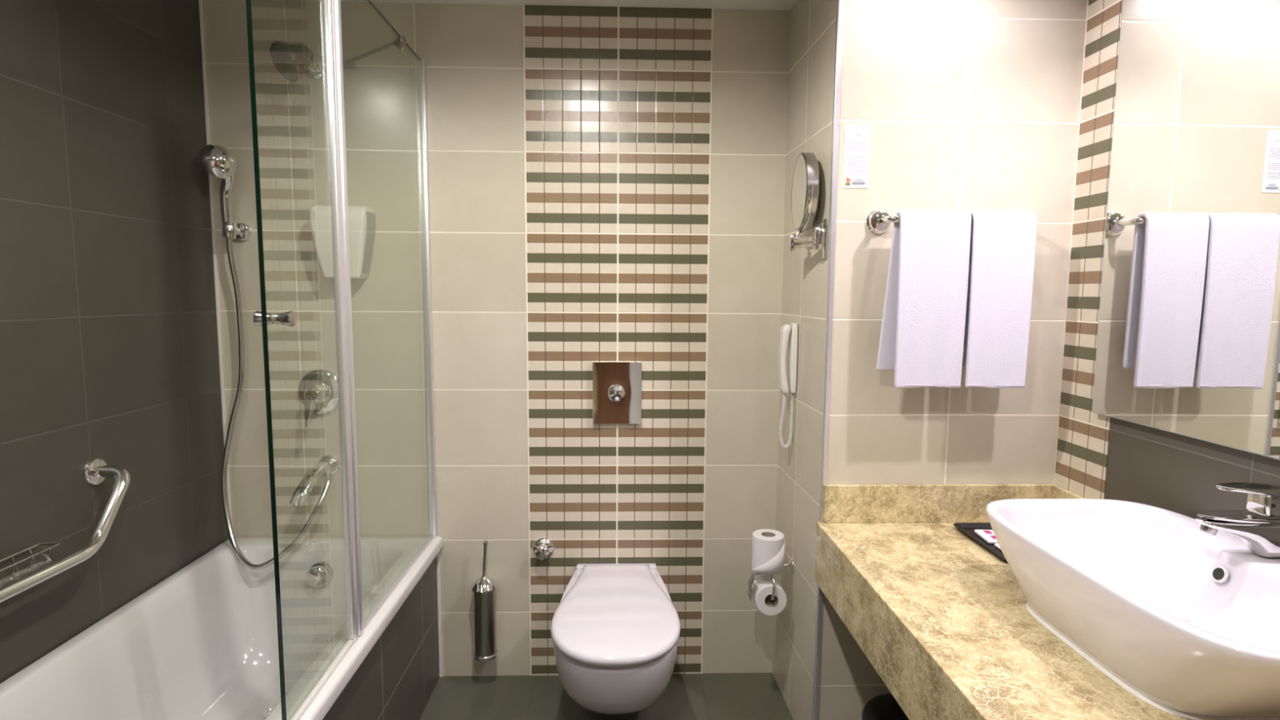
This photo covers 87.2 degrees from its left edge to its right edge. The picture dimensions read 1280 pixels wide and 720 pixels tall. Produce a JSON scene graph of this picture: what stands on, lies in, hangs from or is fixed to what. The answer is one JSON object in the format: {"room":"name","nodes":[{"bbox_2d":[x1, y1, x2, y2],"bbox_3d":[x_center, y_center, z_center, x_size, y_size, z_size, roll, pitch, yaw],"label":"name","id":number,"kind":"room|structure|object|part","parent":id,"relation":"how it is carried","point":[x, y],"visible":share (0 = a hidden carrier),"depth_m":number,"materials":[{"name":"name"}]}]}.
{"room":"hotel bathroom","nodes":[
{"label":"hotel bathroom","id":0,"kind":"room"},
{"bbox_2d":[0,0,228,683],"bbox_3d":[-1.454,0.134,0.844,0.120,2.534,3.170,0,6,-2],"label":"wall","id":1,"kind":"structure","parent":0,"point":[109,347],"depth_m":1.78,"materials":[{"name":"grey tile"}]},
{"bbox_2d":[0,457,130,603],"bbox_3d":[-1.361,0.404,1.412,0.106,0.228,0.772,0,6,-2],"label":"grab bar","id":2,"kind":"object","parent":1,"relation":"attached to","point":[95,470],"visible":1,"depth_m":1.65,"materials":[{"name":"silver metal"}]},
{"bbox_2d":[0,542,60,586],"bbox_3d":[-1.365,0.467,1.392,0.076,0.044,0.368,0,6,-2],"label":"basket","id":3,"kind":"object","parent":2,"relation":"attached to","point":[35,566],"visible":0.98,"depth_m":1.51,"materials":[{"name":"silver metal"}]},
{"bbox_2d":[198,0,231,521],"bbox_3d":[-1.433,-0.279,2.272,0.006,1.799,0.008,0,6,-2],"label":"trim","id":4,"kind":"structure","parent":1,"relation":"attached to","point":[201,15],"depth_m":2.26,"materials":[{"name":"white metal"}]},
{"bbox_2d":[202,0,790,675],"bbox_3d":[-0.509,-0.017,2.391,2.103,2.534,0.120,0,6,-2],"label":"wall","id":5,"kind":"structure","parent":0,"point":[473,54],"depth_m":2.31,"materials":[{"name":"beige tile"}]},
{"bbox_2d":[199,144,332,569],"bbox_3d":[-1.241,-0.002,2.222,0.356,1.377,0.174,0,6,-2],"label":"shower","id":6,"kind":"object","parent":5,"relation":"attached to","point":[218,161],"visible":0.99,"depth_m":2.23,"materials":[{"name":"silver metal"}]},
{"bbox_3d":[-1.334,-0.521,2.166,0.062,0.242,0.078,0,6,-2],"label":"handle","id":7,"kind":"part","parent":6,"relation":"part of","materials":[{"name":"silver metal"}]},
{"bbox_2d":[270,40,325,82],"bbox_3d":[-1.082,-0.934,2.117,0.118,0.132,0.204,0,6,-2],"label":"shower","id":8,"kind":"object","parent":5,"relation":"attached to","point":[291,61],"visible":1,"depth_m":2.07,"materials":[{"name":"silver metal"}]},
{"bbox_3d":[-1.091,-0.913,2.061,0.106,0.091,0.059,4,7,35],"label":"spray plate","id":9,"kind":"part","parent":8,"relation":"part of","materials":[{"name":"grey plastic"}]},
{"bbox_3d":[-1.076,-0.960,2.165,0.054,0.059,0.075,1,6,4],"label":"arm","id":10,"kind":"part","parent":8,"relation":"part of","materials":[{"name":"silver metal"}]},
{"bbox_2d":[288,454,339,507],"bbox_3d":[-1.095,0.407,2.261,0.076,0.136,0.196,1,6,4],"label":"tub spout","id":11,"kind":"object","parent":5,"relation":"attached to","point":[327,464],"visible":0.98,"depth_m":2.23,"materials":[{"name":"silver metal"}]},
{"bbox_2d":[297,368,338,426],"bbox_3d":[-1.101,0.127,2.275,0.160,0.184,0.102,0,6,-2],"label":"shower mixer","id":12,"kind":"object","parent":5,"relation":"attached to","point":[317,389],"visible":0.93,"depth_m":2.31,"materials":[{"name":"silver metal"}]},
{"bbox_3d":[-1.104,0.171,2.249,0.036,0.103,0.042,0,6,-2],"label":"lever","id":13,"kind":"part","parent":12,"relation":"part of","materials":[{"name":"silver metal"}]},
{"bbox_3d":[-1.101,0.115,2.277,0.068,0.068,0.068,0,6,-2],"label":"knob","id":14,"kind":"part","parent":12,"relation":"part of","materials":[{"name":"silver metal"}]},
{"bbox_2d":[309,205,375,278],"bbox_3d":[-0.980,-0.389,2.224,0.182,0.234,0.105,0,6,-2],"label":"wall dispenser","id":15,"kind":"object","parent":5,"relation":"attached to","point":[362,220],"visible":0.83,"depth_m":2.18,"materials":[{"name":"white plastic"}]},
{"bbox_3d":[-0.906,-0.388,2.233,0.033,0.200,0.070,0,6,-2],"label":"panel","id":16,"kind":"part","parent":15,"relation":"part of","materials":[{"name":"grey plastic"}]},
{"bbox_2d":[436,551,442,676],"bbox_3d":[-0.721,0.901,2.415,0.009,0.500,0.005,0,6,-2],"label":"trim","id":17,"kind":"structure","parent":5,"relation":"attached to","point":[437,554],"depth_m":2.41,"materials":[{"name":"white plastic"}]},
{"bbox_2d":[471,539,497,662],"bbox_3d":[-0.546,0.836,2.363,0.091,0.425,0.102,0,6,-2],"label":"toilet brush","id":18,"kind":"object","parent":5,"relation":"attached to","point":[483,588],"visible":1,"depth_m":2.33,"materials":[{"name":"silver metal"}]},
{"bbox_3d":[-0.546,0.777,2.352,0.091,0.046,0.091,0,6,-2],"label":"lid","id":19,"kind":"part","parent":18,"relation":"part of","materials":[{"name":"silver metal"}]},
{"bbox_3d":[-0.540,0.692,2.343,0.024,0.134,0.019,0,6,-2],"label":"handle","id":20,"kind":"part","parent":18,"relation":"part of","materials":[{"name":"silver metal"}]},
{"bbox_2d":[472,590,497,662],"bbox_3d":[-0.547,0.922,2.373,0.086,0.251,0.100,0,6,-2],"label":"canister","id":21,"kind":"object","parent":18,"relation":"on","point":[484,601],"depth_m":2.34,"materials":[{"name":"silver metal"}]},
{"bbox_2d":[550,563,680,714],"bbox_3d":[-0.076,0.929,2.110,0.380,0.366,0.654,0,6,-2],"label":"toilet","id":22,"kind":"object","parent":5,"relation":"attached to","point":[615,628],"visible":1,"depth_m":1.90,"materials":[{"name":"white ceramic"}]},
{"bbox_3d":[-0.074,0.762,2.076,0.380,0.028,0.620,0,6,-2],"label":"lid","id":23,"kind":"part","parent":22,"relation":"part of","materials":[{"name":"white plastic"}]},
{"bbox_3d":[-0.075,0.783,2.106,0.366,0.014,0.633,0,6,-2],"label":"seat","id":24,"kind":"part","parent":22,"relation":"part of","materials":[{"name":"white plastic"}]},
{"bbox_3d":[-0.076,0.950,2.121,0.374,0.321,0.637,0,6,-2],"label":"bowl","id":25,"kind":"part","parent":22,"relation":"part of","materials":[{"name":"white ceramic"}]},
{"bbox_2d":[592,361,641,423],"bbox_3d":[-0.080,0.115,2.338,0.169,0.216,0.036,0,6,-2],"label":"flush plate","id":26,"kind":"object","parent":5,"relation":"attached to","point":[616,385],"visible":1,"depth_m":2.34,"materials":[{"name":"brown wood"}]},
{"bbox_2d":[523,4,713,675],"bbox_3d":[-0.079,-0.009,2.344,0.630,2.334,0.003,0,6,-2],"label":"striped wall tiles","id":27,"kind":"structure","parent":5,"relation":"attached to","point":[618,100],"depth_m":2.32,"materials":[{"name":"tile"}]},
{"bbox_2d":[532,537,554,560],"bbox_3d":[-0.345,0.676,2.377,0.078,0.078,0.058,0,6,-2],"label":"angle valve","id":28,"kind":"object","parent":27,"relation":"attached to","point":[543,548],"visible":1,"depth_m":2.39,"materials":[{"name":"silver metal"}]},
{"bbox_2d":[280,0,796,10],"bbox_3d":[-0.074,-1.072,0.763,2.865,0.100,3.170,0,6,-2],"label":"ceiling","id":29,"kind":"structure","parent":0,"point":[784,5],"depth_m":2.20,"materials":[{"name":"white paint"}]},
{"bbox_2d":[419,672,793,719],"bbox_3d":[-0.089,1.349,1.009,2.865,0.100,3.170,0,6,-2],"label":"floor","id":30,"kind":"structure","parent":0,"point":[731,695],"depth_m":2.30,"materials":[{"name":"tile"}]},
{"bbox_2d":[0,536,443,719],"bbox_3d":[-1.046,0.971,1.559,0.742,0.530,1.699,0,6,-2],"label":"bathtub","id":31,"kind":"object","parent":30,"relation":"on","point":[202,642],"visible":0.85,"depth_m":2.03,"materials":[{"name":"white ceramic"}]},
{"bbox_3d":[-1.080,0.727,2.251,0.072,0.072,0.041,0,6,-2],"label":"drain knob","id":32,"kind":"part","parent":31,"relation":"part of","materials":[{"name":"silver metal"}]},
{"bbox_3d":[-1.081,0.727,2.272,0.088,0.088,0.023,0,6,-2],"label":"overflow plate","id":33,"kind":"part","parent":31,"relation":"part of","materials":[{"name":"silver metal"}]},
{"bbox_2d":[245,0,436,719],"bbox_3d":[-0.828,-0.132,1.762,0.292,1.624,1.094,0,6,-3],"label":"screen","id":34,"kind":"object","parent":31,"relation":"on","point":[335,64],"visible":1,"depth_m":1.58,"materials":[{"name":"clear glass"}]},
{"bbox_3d":[-0.694,-0.095,1.400,0.009,1.603,0.353,0,6,-3],"label":"door pane","id":35,"kind":"part","parent":34,"relation":"part of","materials":[{"name":"clear glass"}]},
{"bbox_3d":[-0.687,-0.077,1.266,0.068,0.030,0.030,0,6,-2],"label":"door knob","id":36,"kind":"part","parent":34,"relation":"part of","materials":[{"name":"silver metal"}]},
{"bbox_3d":[-0.705,-0.112,1.594,0.025,1.618,0.054,0,6,-2],"label":"hinge post","id":37,"kind":"part","parent":34,"relation":"part of","materials":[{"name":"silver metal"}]},
{"bbox_3d":[-0.715,-0.149,1.952,0.009,1.607,0.677,0,6,-2],"label":"fixed pane","id":38,"kind":"part","parent":34,"relation":"part of","materials":[{"name":"clear glass"}]},
{"bbox_2d":[862,693,909,719],"bbox_3d":[0.726,1.086,1.812,0.252,0.272,0.252,6,8,43],"label":"waste bin","id":39,"kind":"object","parent":30,"relation":"on","point":[885,706],"visible":0.38,"depth_m":1.83,"materials":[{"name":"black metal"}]},
{"bbox_2d":[772,0,1087,719],"bbox_3d":[0.852,0.018,2.136,0.702,2.434,0.476,0,6,-2],"label":"wall","id":40,"kind":"structure","parent":0,"point":[969,105],"depth_m":1.88,"materials":[{"name":"beige tile"}]},
{"bbox_2d":[747,556,794,600],"bbox_3d":[0.430,0.671,2.189,0.100,0.182,0.192,6,8,42],"label":"paper holder","id":41,"kind":"object","parent":40,"relation":"attached to","point":[789,565],"visible":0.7,"depth_m":2.15,"materials":[{"name":"silver metal"}]},
{"bbox_2d":[751,528,785,574],"bbox_3d":[0.412,0.619,2.171,0.107,0.114,0.103,0,6,-2],"label":"toilet paper roll","id":42,"kind":"object","parent":41,"relation":"on","point":[768,544],"visible":1,"depth_m":2.13,"materials":[{"name":"white paper"}]},
{"bbox_2d":[751,574,786,615],"bbox_3d":[0.417,0.761,2.186,0.100,0.100,0.100,0,6,-2],"label":"toilet paper roll","id":43,"kind":"object","parent":41,"relation":"hanging from","point":[762,588],"visible":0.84,"depth_m":2.14,"materials":[{"name":"white paper"}]},
{"bbox_3d":[0.455,0.669,2.174,0.093,0.175,0.129,0,6,-2],"label":"arm","id":44,"kind":"part","parent":41,"relation":"part of","materials":[{"name":"silver metal"}]},
{"bbox_2d":[777,322,798,448],"bbox_3d":[0.478,0.086,2.185,0.052,0.411,0.054,0,6,-2],"label":"wall phone","id":45,"kind":"object","parent":40,"relation":"attached to","point":[788,333],"visible":1,"depth_m":2.16,"materials":[{"name":"white plastic"}]},
{"bbox_3d":[0.478,0.196,2.192,0.049,0.190,0.016,-1,6,-10],"label":"coiled cord","id":46,"kind":"part","parent":45,"relation":"part of","materials":[{"name":"white plastic"}]},
{"bbox_2d":[788,152,827,258],"bbox_3d":[0.481,-0.451,1.984,0.068,0.310,0.246,0,6,-5],"label":"magnifying mirror","id":47,"kind":"object","parent":40,"relation":"attached to","point":[805,184],"visible":1,"depth_m":1.91,"materials":[{"name":"silver metal"}]},
{"bbox_2d":[791,155,806,228],"bbox_3d":[0.470,-0.494,1.981,0.003,0.210,0.210,1,6,2],"label":"mirror glass","id":48,"kind":"object","parent":47,"relation":"on","point":[799,178],"depth_m":1.97,"materials":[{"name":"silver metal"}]},
{"bbox_3d":[0.485,-0.494,1.980,0.035,0.224,0.224,1,6,2],"label":"frame","id":49,"kind":"part","parent":47,"relation":"part of","materials":[{"name":"silver metal"}]},
{"bbox_3d":[0.483,-0.347,1.945,0.032,0.064,0.149,-2,6,-21],"label":"arm","id":50,"kind":"part","parent":47,"relation":"part of","materials":[{"name":"silver metal"}]},
{"bbox_3d":[0.520,-0.341,1.889,0.008,0.110,0.028,0,6,-2],"label":"wall plate","id":51,"kind":"part","parent":47,"relation":"part of","materials":[{"name":"silver metal"}]},
{"bbox_2d":[812,0,844,719],"bbox_3d":[0.528,0.041,1.892,0.014,2.334,0.014,0,6,-2],"label":"trim","id":52,"kind":"structure","parent":40,"relation":"attached to","point":[839,18],"depth_m":1.87,"materials":[{"name":"white metal"}]},
{"bbox_2d":[843,124,870,187],"bbox_3d":[0.591,-0.555,1.829,0.069,0.168,0.002,0,6,-2],"label":"card","id":53,"kind":"object","parent":40,"relation":"attached to","point":[857,137],"visible":1,"depth_m":1.83,"materials":[{"name":"white paper"}]},
{"bbox_2d":[822,484,1052,523],"bbox_3d":[0.853,0.411,1.928,0.658,0.109,0.015,0,6,-2],"label":"backsplash","id":54,"kind":"structure","parent":40,"relation":"attached to","point":[842,503],"depth_m":1.92,"materials":[{"name":"brown stone"}]},
{"bbox_2d":[866,208,1022,234],"bbox_3d":[0.851,-0.376,1.806,0.454,0.068,0.100,0,6,-2],"label":"towel rail","id":55,"kind":"object","parent":40,"relation":"attached to","point":[878,221],"visible":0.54,"depth_m":1.83,"materials":[{"name":"silver metal"}]},
{"bbox_2d":[875,209,971,388],"bbox_3d":[0.751,-0.160,1.785,0.216,0.468,0.057,0,6,-2],"label":"hand towel","id":56,"kind":"object","parent":55,"relation":"hanging from","point":[922,328],"visible":0.99,"depth_m":1.76,"materials":[{"name":"white fabric"}]},
{"bbox_3d":[0.851,-0.374,1.802,0.405,0.021,0.091,0,6,-2],"label":"rail","id":57,"kind":"part","parent":55,"relation":"part of","materials":[{"name":"silver metal"}]},
{"bbox_2d":[961,210,1037,388],"bbox_3d":[0.950,-0.159,1.791,0.167,0.468,0.057,0,6,-2],"label":"hand towel","id":58,"kind":"object","parent":55,"relation":"hanging from","point":[1002,244],"visible":0.89,"depth_m":1.76,"materials":[{"name":"white fabric"}]},
{"bbox_2d":[1104,417,1279,518],"bbox_3d":[1.290,0.143,0.928,0.120,2.534,3.170,0,6,-2],"label":"wall","id":59,"kind":"structure","parent":0,"point":[1179,473],"depth_m":1.52,"materials":[{"name":"grey tile"}]},
{"bbox_2d":[814,484,1195,719],"bbox_3d":[0.883,0.603,0.914,0.690,0.285,2.073,0,6,-2],"label":"countertop","id":60,"kind":"structure","parent":59,"relation":"attached to","point":[945,623],"depth_m":1.44,"materials":[{"name":"brown stone"}]},
{"bbox_2d":[953,522,1007,561],"bbox_3d":[0.979,0.477,1.762,0.202,0.012,0.260,0,6,-2],"label":"tray","id":61,"kind":"object","parent":60,"relation":"on","point":[967,528],"visible":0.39,"depth_m":1.83,"materials":[{"name":"black plastic"}]},
{"bbox_2d":[974,529,998,543],"bbox_3d":[0.949,0.471,1.791,0.078,0.011,0.085,1,6,2],"label":"packet","id":62,"kind":"object","parent":61,"relation":"on","point":[988,535],"visible":0.57,"depth_m":1.79,"materials":[{"name":"white paper"}]},
{"bbox_2d":[994,543,1000,550],"bbox_3d":[0.957,0.482,1.700,0.083,0.008,0.084,0,6,-2],"label":"packet","id":63,"kind":"object","parent":61,"relation":"on","point":[997,545],"visible":0.19,"depth_m":1.73,"materials":[{"name":"white paper"}]},
{"bbox_2d":[986,498,1279,719],"bbox_3d":[0.981,0.448,1.237,0.438,0.178,0.702,0,6,-2],"label":"washbasin","id":64,"kind":"object","parent":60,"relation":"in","point":[1184,618],"visible":1,"depth_m":1.21,"materials":[{"name":"white ceramic"}]},
{"bbox_2d":[1195,482,1279,557],"bbox_3d":[1.107,0.294,1.225,0.185,0.132,0.062,0,6,-2],"label":"faucet","id":65,"kind":"object","parent":64,"relation":"on","point":[1258,526],"visible":1,"depth_m":1.21,"materials":[{"name":"silver metal"}]},
{"bbox_3d":[1.108,0.325,1.228,0.180,0.070,0.050,0,6,-2],"label":"spout","id":66,"kind":"part","parent":65,"relation":"part of","materials":[{"name":"silver metal"}]},
{"bbox_3d":[1.106,0.286,1.224,0.184,0.012,0.060,0,6,-2],"label":"spout plate","id":67,"kind":"part","parent":65,"relation":"part of","materials":[{"name":"silver metal"}]},
{"bbox_3d":[1.123,0.234,1.219,0.154,0.012,0.062,0,6,-2],"label":"lever","id":68,"kind":"part","parent":65,"relation":"part of","materials":[{"name":"silver metal"}]},
{"bbox_2d":[1049,484,1086,498],"bbox_3d":[1.220,0.516,0.915,0.013,0.109,2.073,0,6,-2],"label":"backsplash","id":69,"kind":"structure","parent":59,"relation":"attached to","point":[1057,492],"depth_m":1.89,"materials":[{"name":"brown stone"}]},
{"bbox_2d":[1053,0,1122,498],"bbox_3d":[1.202,0.053,1.811,0.003,2.334,0.199,0,6,-2],"label":"striped wall tiles","id":70,"kind":"structure","parent":59,"relation":"attached to","point":[1082,434],"depth_m":1.80,"materials":[{"name":"tile"}]},
{"bbox_2d":[1091,0,1279,459],"bbox_3d":[1.223,-0.362,0.770,0.022,1.190,1.862,0,6,-2],"label":"vanity mirror","id":71,"kind":"object","parent":59,"relation":"attached to","point":[1188,344],"visible":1,"depth_m":1.44,"materials":[{"name":"silver metal"}]}
]}

